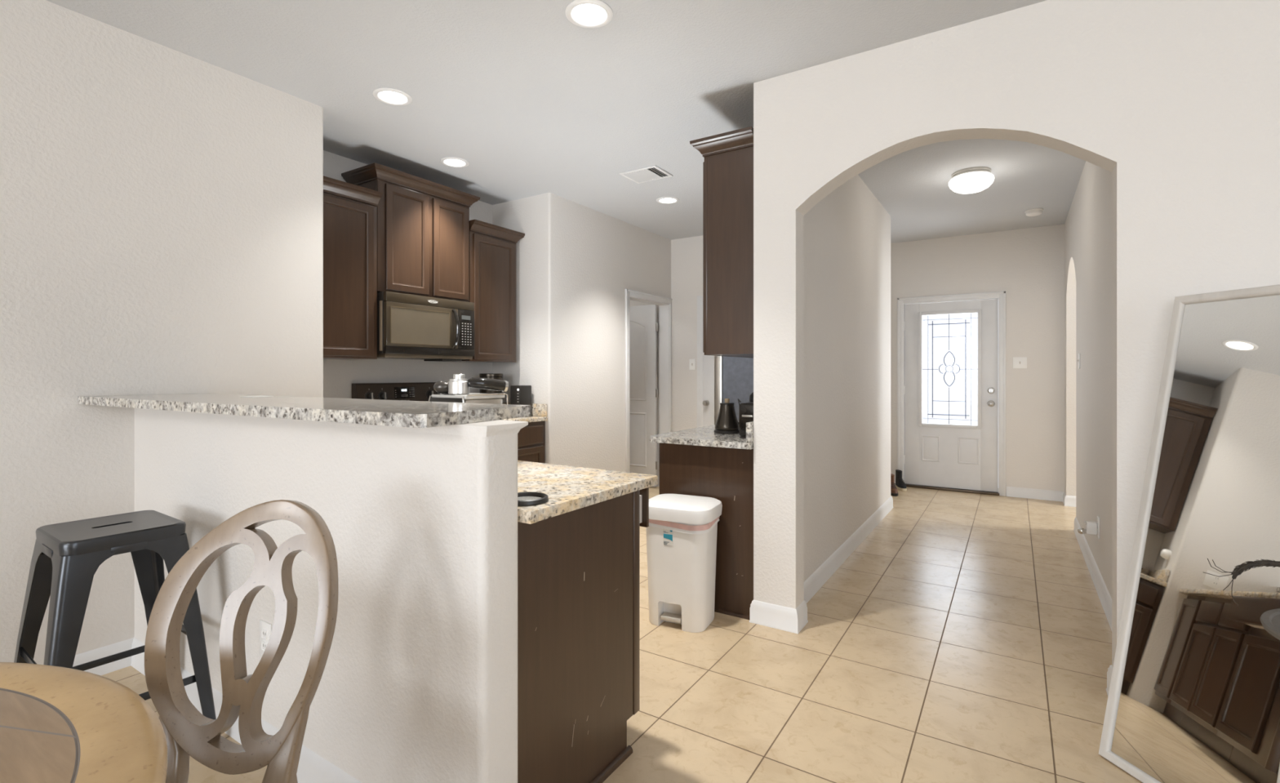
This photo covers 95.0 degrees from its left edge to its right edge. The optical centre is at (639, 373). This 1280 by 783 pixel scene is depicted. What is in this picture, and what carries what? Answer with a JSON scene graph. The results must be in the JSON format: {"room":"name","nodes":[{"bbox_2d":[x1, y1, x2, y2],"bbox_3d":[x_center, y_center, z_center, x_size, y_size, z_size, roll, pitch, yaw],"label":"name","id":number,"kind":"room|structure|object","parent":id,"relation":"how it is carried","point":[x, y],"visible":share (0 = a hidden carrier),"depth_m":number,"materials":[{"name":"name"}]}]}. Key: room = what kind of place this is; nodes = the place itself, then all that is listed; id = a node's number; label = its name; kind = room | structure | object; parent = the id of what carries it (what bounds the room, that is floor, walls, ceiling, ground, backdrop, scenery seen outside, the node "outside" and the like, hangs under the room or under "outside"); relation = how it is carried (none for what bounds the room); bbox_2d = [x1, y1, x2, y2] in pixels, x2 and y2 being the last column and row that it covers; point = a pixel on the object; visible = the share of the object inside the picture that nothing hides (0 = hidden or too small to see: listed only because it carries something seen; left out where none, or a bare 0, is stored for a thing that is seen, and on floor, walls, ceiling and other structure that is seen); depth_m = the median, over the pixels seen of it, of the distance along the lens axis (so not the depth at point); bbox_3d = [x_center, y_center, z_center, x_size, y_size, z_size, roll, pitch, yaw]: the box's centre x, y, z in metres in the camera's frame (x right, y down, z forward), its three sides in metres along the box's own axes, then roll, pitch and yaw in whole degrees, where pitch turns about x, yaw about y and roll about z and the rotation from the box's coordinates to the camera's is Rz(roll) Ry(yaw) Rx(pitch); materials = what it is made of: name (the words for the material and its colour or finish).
{"room":"dining area","nodes":[
{"label":"dining area","id":0,"kind":"room"},
{"bbox_2d":[0,0,323,664],"bbox_3d":[-4.978,-0.110,-1.088,0.740,2.744,10.808,0,0,33],"label":"wall","id":1,"kind":"structure","parent":0,"point":[162,206],"depth_m":2.52,"materials":[{"name":"paint"}]},
{"bbox_2d":[72,637,133,675],"bbox_3d":[-4.830,1.206,-1.561,0.017,0.112,9.770,0,0,33],"label":"baseboard","id":2,"kind":"structure","parent":1,"relation":"attached to","point":[125,645],"depth_m":2.47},
{"bbox_2d":[134,408,528,782],"bbox_3d":[-1.244,0.693,2.037,2.190,1.138,0.157,0,0,33],"label":"wall","id":3,"kind":"structure","parent":0,"point":[418,683],"depth_m":1.60,"materials":[{"name":"paint"}]},
{"bbox_2d":[130,637,362,782],"bbox_3d":[-1.256,1.206,2.018,2.191,0.112,0.143,0,0,33],"label":"baseboard","id":4,"kind":"structure","parent":3,"relation":"attached to","point":[313,767],"depth_m":1.80,"materials":[{"name":"white wood"}]},
{"bbox_2d":[259,619,271,655],"bbox_3d":[-1.238,0.877,1.936,0.072,0.116,0.008,0,0,33],"label":"outlet","id":5,"kind":"object","parent":3,"relation":"attached to","point":[265,628],"visible":0.84,"depth_m":1.94,"materials":[{"name":"white plastic"}]},
{"bbox_2d":[261,640,266,650],"bbox_3d":[-1.239,0.897,1.934,0.032,0.028,0.004,0,0,33],"label":"socket","id":6,"kind":"object","parent":5,"relation":"attached to","point":[264,643],"depth_m":1.94,"materials":[{"name":"white plastic"}]},
{"bbox_2d":[261,628,266,639],"bbox_3d":[-1.239,0.857,1.934,0.032,0.028,0.004,0,0,33],"label":"socket","id":7,"kind":"object","parent":5,"relation":"attached to","point":[264,631],"depth_m":1.93,"materials":[{"name":"white plastic"}]},
{"bbox_2d":[77,393,530,427],"bbox_3d":[-1.288,0.107,2.045,2.105,0.032,0.491,0,0,33],"label":"countertop","id":8,"kind":"structure","parent":3,"relation":"on","point":[399,413],"depth_m":1.70,"materials":[{"name":"grey stone"}]},
{"bbox_2d":[240,395,273,397],"bbox_3d":[-1.542,0.090,2.361,0.100,0.002,0.080,0,0,33],"label":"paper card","id":9,"kind":"object","parent":8,"relation":"on","point":[240,396],"visible":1,"depth_m":2.34,"materials":[{"name":"white paper"}]},
{"bbox_2d":[323,150,492,398],"bbox_3d":[-1.833,-0.110,4.414,0.120,2.744,1.852,0,0,33],"label":"wall","id":10,"kind":"structure","parent":0,"point":[339,375],"depth_m":4.25,"materials":[{"name":"paint"}]},
{"bbox_2d":[323,176,382,359],"bbox_3d":[-1.976,-0.639,3.713,0.383,1.083,0.503,0,0,33],"label":"upper cabinet","id":11,"kind":"object","parent":10,"relation":"attached to","point":[349,210],"visible":0.61,"depth_m":3.68,"materials":[{"name":"brown wood"}]},
{"bbox_2d":[341,162,479,302],"bbox_3d":[-1.631,-0.954,4.253,0.383,0.815,0.886,0,0,33],"label":"upper cabinet","id":12,"kind":"object","parent":10,"relation":"attached to","point":[423,225],"visible":0.87,"depth_m":4.12,"materials":[{"name":"brown wood"}]},
{"bbox_2d":[377,291,474,361],"bbox_3d":[-1.598,-0.319,4.229,0.468,0.444,0.754,0,0,33],"label":"microwave","id":13,"kind":"object","parent":12,"relation":"attached to","point":[410,326],"visible":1,"depth_m":4.08,"materials":[{"name":"metal"}]},
{"bbox_2d":[456,219,524,362],"bbox_3d":[-1.271,-0.639,4.816,0.383,1.083,0.559,0,0,33],"label":"upper cabinet","id":14,"kind":"object","parent":10,"relation":"attached to","point":[492,247],"visible":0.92,"depth_m":4.70,"materials":[{"name":"brown wood"}]},
{"bbox_2d":[45,0,1085,243],"bbox_3d":[-1.101,-1.542,-0.424,9.000,0.120,16.500,0,0,33],"label":"ceiling","id":15,"kind":"structure","parent":0,"point":[536,101],"depth_m":2.96,"materials":[{"name":"paint"}]},
{"bbox_2d":[372,88,412,106],"bbox_3d":[-1.321,-1.477,3.134,0.196,0.008,0.196,0,0,33],"label":"recessed light","id":16,"kind":"object","parent":15,"relation":"in","point":[391,96],"visible":1,"depth_m":3.13,"materials":[{"name":"white plastic"}]},
{"bbox_2d":[440,156,469,167],"bbox_3d":[-1.296,-1.477,4.102,0.196,0.008,0.196,0,0,33],"label":"recessed light","id":17,"kind":"object","parent":15,"relation":"in","point":[451,162],"visible":1,"depth_m":4.09,"materials":[{"name":"white plastic"}]},
{"bbox_2d":[564,0,613,28],"bbox_3d":[-0.209,-1.477,2.412,0.196,0.008,0.196,0,0,33],"label":"recessed light","id":18,"kind":"object","parent":15,"relation":"in","point":[588,14],"visible":1,"depth_m":2.41,"materials":[{"name":"white plastic"}]},
{"bbox_2d":[619,164,672,183],"bbox_3d":[0.047,-1.474,4.348,0.310,0.015,0.256,0,0,33],"label":"ceiling vent","id":19,"kind":"object","parent":15,"relation":"in","point":[651,173],"visible":1,"depth_m":4.33,"materials":[{"name":"white metal"}]},
{"bbox_2d":[656,196,679,204],"bbox_3d":[0.237,-1.477,4.998,0.196,0.008,0.196,0,0,33],"label":"recessed light","id":20,"kind":"object","parent":15,"relation":"in","point":[664,200],"visible":1,"depth_m":5.00,"materials":[{"name":"white plastic"}]},
{"bbox_2d":[948,166,994,194],"bbox_3d":[2.438,-1.410,4.316,0.294,0.144,0.294,0,0,33],"label":"flush light","id":21,"kind":"object","parent":15,"relation":"attached to","point":[975,179],"visible":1,"depth_m":4.22,"materials":[{"name":"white glass"}]},
{"bbox_2d":[1024,208,1043,216],"bbox_3d":[3.570,-1.459,5.314,0.140,0.046,0.140,0,0,33],"label":"smoke detector","id":22,"kind":"object","parent":15,"relation":"attached to","point":[1036,211],"visible":1,"depth_m":5.27,"materials":[{"name":"white plastic"}]},
{"bbox_2d":[492,192,671,471],"bbox_3d":[-0.526,-0.110,5.847,0.780,2.744,2.010,0,0,33],"label":"wall","id":23,"kind":"structure","parent":0,"point":[575,263],"depth_m":5.10,"materials":[{"name":"paint"}]},
{"bbox_2d":[629,304,657,486],"bbox_3d":[-0.159,0.241,6.677,0.805,2.018,0.095,0,0,33],"label":"door","id":24,"kind":"structure","parent":23,"relation":"in","point":[643,325],"depth_m":6.56,"materials":[{"name":"white wood"}]},
{"bbox_2d":[625,288,672,472],"bbox_3d":[0.053,0.215,6.128,0.145,2.093,0.903,0,0,33],"label":"trim","id":25,"kind":"structure","parent":23,"relation":"attached to","point":[664,303],"depth_m":6.45,"materials":[{"name":"white wood"}]},
{"bbox_2d":[101,486,1142,782],"bbox_3d":[-1.020,1.322,-0.298,9.000,0.120,16.800,0,0,33],"label":"floor","id":26,"kind":"structure","parent":0,"point":[966,637],"depth_m":2.50,"materials":[{"name":"tile"}]},
{"bbox_2d":[0,662,167,782],"bbox_3d":[-1.195,0.891,0.407,1.350,0.738,1.350,0,0,33],"label":"dining table","id":27,"kind":"object","parent":26,"relation":"on","point":[58,724],"visible":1,"depth_m":0.86,"materials":[{"name":"brown wood"}]},
{"bbox_2d":[13,510,216,719],"bbox_3d":[-1.756,0.881,1.952,0.475,0.762,0.455,0,0,35],"label":"bar stool","id":28,"kind":"object","parent":26,"relation":"on","point":[66,557],"visible":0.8,"depth_m":1.91,"materials":[{"name":"grey metal"}]},
{"bbox_2d":[144,499,338,782],"bbox_3d":[-0.779,0.760,0.952,0.450,1.003,0.570,0,0,1],"label":"dining chair","id":29,"kind":"object","parent":26,"relation":"on","point":[188,731],"visible":0.99,"depth_m":1.14,"materials":[{"name":"brown wood"}]},
{"bbox_2d":[351,382,438,401],"bbox_3d":[-1.491,0.663,4.163,0.686,1.197,0.764,0,0,33],"label":"range","id":30,"kind":"object","parent":26,"relation":"on","point":[419,391],"visible":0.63,"depth_m":4.25,"materials":[{"name":"black metal"}]},
{"bbox_2d":[517,420,545,462],"bbox_3d":[-1.171,0.822,4.741,0.627,0.880,0.540,0,0,33],"label":"base cabinet","id":31,"kind":"object","parent":26,"relation":"on","point":[531,437],"visible":0.21,"depth_m":4.67,"materials":[{"name":"brown wood"}]},
{"bbox_2d":[502,402,547,422],"bbox_3d":[-1.168,0.314,4.741,0.642,0.135,0.539,0,0,33],"label":"countertop","id":32,"kind":"structure","parent":31,"relation":"on","point":[539,411],"depth_m":4.79,"materials":[{"name":"stone"}]},
{"bbox_2d":[479,373,502,398],"bbox_3d":[-1.222,0.172,4.814,0.192,0.352,0.192,0,0,33],"label":"canister","id":33,"kind":"object","parent":32,"relation":"on","point":[491,375],"visible":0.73,"depth_m":4.73,"materials":[{"name":"metal"}]},
{"bbox_2d":[510,385,531,415],"bbox_3d":[-0.980,0.221,4.821,0.110,0.254,0.138,0,0,33],"label":"coffee grinder","id":34,"kind":"object","parent":32,"relation":"on","point":[519,394],"visible":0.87,"depth_m":4.78,"materials":[{"name":"grey plastic"}]},
{"bbox_2d":[517,487,648,782],"bbox_3d":[-0.444,0.822,2.003,0.761,0.880,0.691,0,0,33],"label":"base cabinet","id":35,"kind":"object","parent":26,"relation":"on","point":[579,570],"visible":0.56,"depth_m":1.74,"materials":[{"name":"brown wood"}]},
{"bbox_2d":[645,493,722,632],"bbox_3d":[0.215,0.952,3.013,0.378,0.620,0.324,0,0,26],"label":"trash can","id":36,"kind":"object","parent":26,"relation":"on","point":[682,531],"visible":0.91,"depth_m":2.89,"materials":[{"name":"white plastic"}]},
{"bbox_2d":[659,442,753,619],"bbox_3d":[0.663,0.822,3.681,0.596,0.880,1.242,0,0,33],"label":"base cabinet","id":37,"kind":"object","parent":26,"relation":"on","point":[725,474],"visible":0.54,"depth_m":3.09,"materials":[{"name":"brown wood"}]},
{"bbox_2d":[649,420,753,448],"bbox_3d":[0.647,0.314,3.668,0.614,0.135,1.290,0,0,33],"label":"countertop","id":38,"kind":"structure","parent":37,"relation":"on","point":[706,436],"depth_m":3.19,"materials":[{"name":"grey stone"}]},
{"bbox_2d":[714,398,738,434],"bbox_3d":[0.542,0.246,3.493,0.171,0.202,0.223,0,0,33],"label":"kettle","id":39,"kind":"object","parent":38,"relation":"on","point":[726,422],"visible":0.94,"depth_m":3.42,"materials":[{"name":"metal"}]},
{"bbox_2d":[737,398,753,438],"bbox_3d":[0.645,0.241,3.263,0.120,0.213,0.285,0,0,33],"label":"coffee maker","id":40,"kind":"object","parent":38,"relation":"on","point":[745,409],"visible":0.45,"depth_m":3.16,"materials":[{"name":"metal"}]},
{"bbox_2d":[746,421,753,442],"bbox_3d":[0.894,0.297,3.509,0.026,0.102,1.283,0,0,33],"label":"backsplash","id":41,"kind":"structure","parent":38,"relation":"on","point":[749,425],"depth_m":2.97,"materials":[{"name":"grey stone"}]},
{"bbox_2d":[749,391,753,401],"bbox_3d":[0.753,0.216,3.548,0.141,0.264,0.132,0,0,-31],"label":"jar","id":42,"kind":"object","parent":38,"relation":"on","point":[751,397],"visible":0.06,"depth_m":3.56,"materials":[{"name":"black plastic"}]},
{"bbox_2d":[714,355,753,424],"bbox_3d":[1.136,0.382,4.694,0.876,1.760,0.905,0,0,33],"label":"refrigerator","id":43,"kind":"object","parent":26,"relation":"on","point":[733,375],"visible":0.02,"depth_m":4.43,"materials":[{"name":"metal"}]},
{"bbox_2d":[890,473,897,496],"bbox_3d":[2.665,1.167,6.187,0.091,0.190,0.288,0,0,13],"label":"boot","id":44,"kind":"object","parent":26,"relation":"on","point":[894,491],"visible":0.66,"depth_m":6.13,"materials":[{"name":"brown leather"}]},
{"bbox_2d":[895,469,906,491],"bbox_3d":[2.863,1.167,6.441,0.091,0.190,0.288,0,0,9],"label":"boot","id":45,"kind":"object","parent":26,"relation":"on","point":[900,485],"visible":0.95,"depth_m":6.43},
{"bbox_2d":[1098,284,1279,782],"bbox_3d":[1.750,0.499,1.754,0.380,1.527,0.465,0,0,-12],"label":"floor mirror","id":46,"kind":"object","parent":26,"relation":"on","point":[1193,696],"visible":1,"depth_m":1.78,"materials":[{"name":"silver mirror"}]},
{"bbox_2d":[1260,608,1279,639],"bbox_3d":[1.568,0.911,1.208,0.400,0.702,0.400,0,0,33],"label":"side table","id":47,"kind":"object","parent":26,"relation":"on","point":[1270,619],"visible":1,"depth_m":1.33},
{"bbox_3d":[1.654,0.497,1.104,0.090,0.133,0.090,0,0,33],"label":"vase","id":48,"kind":"object","parent":47,"relation":"on","visible":0},
{"bbox_2d":[1204,558,1279,604],"bbox_3d":[1.466,0.447,1.242,0.457,0.114,0.108,0,0,24],"label":"stem","id":49,"kind":"object","parent":48,"relation":"in","point":[1243,566],"visible":1,"depth_m":1.30,"materials":[{"name":"plant"}]},
{"bbox_3d":[-1.789,0.822,2.808,0.438,0.880,0.592,0,0,33],"label":"base cabinet","id":50,"kind":"object","parent":26,"relation":"on","visible":0},
{"bbox_2d":[517,460,657,524],"bbox_3d":[-1.036,0.364,2.343,2.205,0.033,0.632,0,0,33],"label":"countertop","id":51,"kind":"structure","parent":50,"relation":"on","point":[568,488],"depth_m":1.86,"materials":[{"name":"stone"}]},
{"bbox_2d":[428,392,508,420],"bbox_3d":[-0.632,0.209,2.169,0.198,0.277,0.208,0,0,33],"label":"espresso machine","id":52,"kind":"object","parent":51,"relation":"on","point":[472,397],"visible":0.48,"depth_m":2.10,"materials":[{"name":"metal"}]},
{"bbox_2d":[433,380,448,394],"bbox_3d":[-0.721,0.049,2.151,0.070,0.050,0.070,0,0,33],"label":"tamper","id":53,"kind":"object","parent":52,"relation":"on","point":[441,387],"visible":0.82,"depth_m":2.12,"materials":[{"name":"grey metal"}]},
{"bbox_2d":[431,392,505,399],"bbox_3d":[-0.634,0.082,2.168,0.186,0.015,0.189,0,0,33],"label":"tray","id":54,"kind":"object","parent":52,"relation":"on","point":[471,396],"depth_m":2.10,"materials":[{"name":"silver metal"}]},
{"bbox_2d":[448,373,508,394],"bbox_3d":[-0.591,0.036,2.146,0.213,0.072,0.074,0,0,-25],"label":"portafilter","id":55,"kind":"object","parent":52,"relation":"on","point":[458,384],"visible":1,"depth_m":2.11,"materials":[{"name":"silver metal"}]},
{"bbox_2d":[448,373,469,394],"bbox_3d":[-0.654,0.036,2.116,0.074,0.072,0.074,0,0,33],"label":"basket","id":56,"kind":"object","parent":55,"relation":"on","point":[458,384],"depth_m":2.09,"materials":[{"name":"silver metal"}]},
{"bbox_2d":[517,491,548,506],"bbox_3d":[-0.312,0.340,1.602,0.124,0.014,0.124,0,0,33],"label":"strainer","id":57,"kind":"object","parent":51,"relation":"on","point":[526,498],"visible":0.75,"depth_m":1.61,"materials":[{"name":"metal"}]},
{"bbox_2d":[629,235,702,486],"bbox_3d":[0.515,-0.110,6.446,3.830,2.744,0.120,0,0,33],"label":"wall","id":58,"kind":"structure","parent":0,"point":[686,253],"depth_m":6.40,"materials":[{"name":"paint"}]},
{"bbox_2d":[688,359,695,369],"bbox_3d":[0.563,-0.103,6.334,0.072,0.116,0.016,0,0,33],"label":"light switch","id":59,"kind":"object","parent":58,"relation":"attached to","point":[691,362],"visible":1,"depth_m":6.33,"materials":[{"name":"white plastic"}]},
{"bbox_2d":[697,295,702,427],"bbox_3d":[0.741,0.212,6.223,0.298,2.100,0.016,0,0,33],"label":"trim","id":60,"kind":"structure","parent":58,"relation":"attached to","point":[700,298],"depth_m":6.28,"materials":[{"name":"white wood"}]},
{"bbox_2d":[702,351,714,426],"bbox_3d":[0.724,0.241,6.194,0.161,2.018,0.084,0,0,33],"label":"door","id":61,"kind":"structure","parent":58,"relation":"in","point":[708,360],"depth_m":6.21,"materials":[{"name":"white wood"}]},
{"bbox_2d":[804,174,890,581],"bbox_3d":[1.494,-0.110,4.290,0.140,2.744,3.040,0,0,33],"label":"wall","id":62,"kind":"structure","parent":0,"point":[847,233],"depth_m":4.00,"materials":[{"name":"paint"}]},
{"bbox_2d":[689,126,753,358],"bbox_3d":[0.683,-0.682,3.497,0.355,1.158,0.986,0,0,33],"label":"upper cabinet","id":63,"kind":"object","parent":62,"relation":"attached to","point":[728,163],"visible":0.64,"depth_m":3.12,"materials":[{"name":"brown wood"}]},
{"bbox_2d":[749,495,893,633],"bbox_3d":[1.508,1.206,4.240,0.252,0.112,3.144,0,0,33],"label":"baseboard","id":64,"kind":"structure","parent":62,"relation":"attached to","point":[766,614],"depth_m":3.31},
{"bbox_2d":[890,224,1064,496],"bbox_3d":[4.180,-0.110,5.897,4.700,2.744,0.140,0,0,33],"label":"wall","id":65,"kind":"structure","parent":0,"point":[1028,264],"depth_m":6.01,"materials":[{"name":"paint"}]},
{"bbox_2d":[897,291,1005,496],"bbox_3d":[3.381,0.203,6.397,1.041,2.118,0.158,0,0,33],"label":"trim","id":66,"kind":"structure","parent":65,"relation":"attached to","point":[1001,295],"depth_m":6.25,"materials":[{"name":"white wood"}]},
{"bbox_2d":[904,298,999,495],"bbox_3d":[3.369,0.239,6.378,0.925,2.045,0.182,0,0,33],"label":"door","id":67,"kind":"structure","parent":65,"relation":"in","point":[962,458],"depth_m":6.33,"materials":[{"name":"white wood"}]},
{"bbox_2d":[938,351,959,386],"bbox_3d":[3.360,-0.056,6.368,0.208,0.387,0.008,0,0,33],"label":"flower","id":68,"kind":"object","parent":67,"relation":"on","point":[948,351],"depth_m":6.36,"materials":[{"name":"white glass"}]},
{"bbox_2d":[1013,356,1026,368],"bbox_3d":[3.885,-0.115,5.993,0.122,0.115,0.016,0,0,33],"label":"light switch","id":69,"kind":"object","parent":65,"relation":"attached to","point":[1018,362],"visible":1,"depth_m":6.00,"materials":[{"name":"white plastic"}]},
{"bbox_2d":[1006,486,1075,506],"bbox_3d":[3.987,1.212,5.797,0.618,0.101,0.237,0,0,33],"label":"baseboard","id":70,"kind":"structure","parent":65,"relation":"attached to","point":[1022,492],"depth_m":5.89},
{"bbox_2d":[753,0,1279,666],"bbox_3d":[2.645,-0.110,1.746,4.820,2.744,0.130,0,0,33],"label":"wall","id":71,"kind":"structure","parent":0,"point":[1179,100],"depth_m":2.27,"materials":[{"name":"paint"}]},
{"bbox_2d":[1073,516,1112,695],"bbox_3d":[3.984,1.206,2.607,3.291,0.112,3.057,0,0,33],"label":"baseboard","id":72,"kind":"structure","parent":71,"relation":"attached to","point":[1104,597],"depth_m":3.41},
{"bbox_2d":[1064,160,1111,598],"bbox_3d":[3.129,-0.110,4.000,0.130,2.744,4.190,0,0,33],"label":"wall","id":73,"kind":"structure","parent":0,"point":[1088,223],"depth_m":3.77,"materials":[{"name":"paint"}]},
{"bbox_2d":[1076,353,1079,368],"bbox_3d":[3.339,-0.098,4.465,0.016,0.116,0.072,0,0,33],"label":"light switch","id":74,"kind":"object","parent":73,"relation":"attached to","point":[1078,360],"visible":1,"depth_m":4.46,"materials":[{"name":"white plastic"}]},
{"bbox_2d":[1097,515,1099,538],"bbox_3d":[2.696,0.902,3.451,0.008,0.122,0.072,0,0,33],"label":"outlet","id":75,"kind":"object","parent":73,"relation":"attached to","point":[1098,517],"visible":0.99,"depth_m":3.42,"materials":[{"name":"white plastic"}]},
{"bbox_2d":[1077,520,1097,534],"bbox_3d":[2.661,0.916,3.489,0.092,0.079,0.055,0,0,33],"label":"night light","id":76,"kind":"object","parent":75,"relation":"attached to","point":[1091,526],"visible":1,"depth_m":3.46,"materials":[{"name":"white plastic"}]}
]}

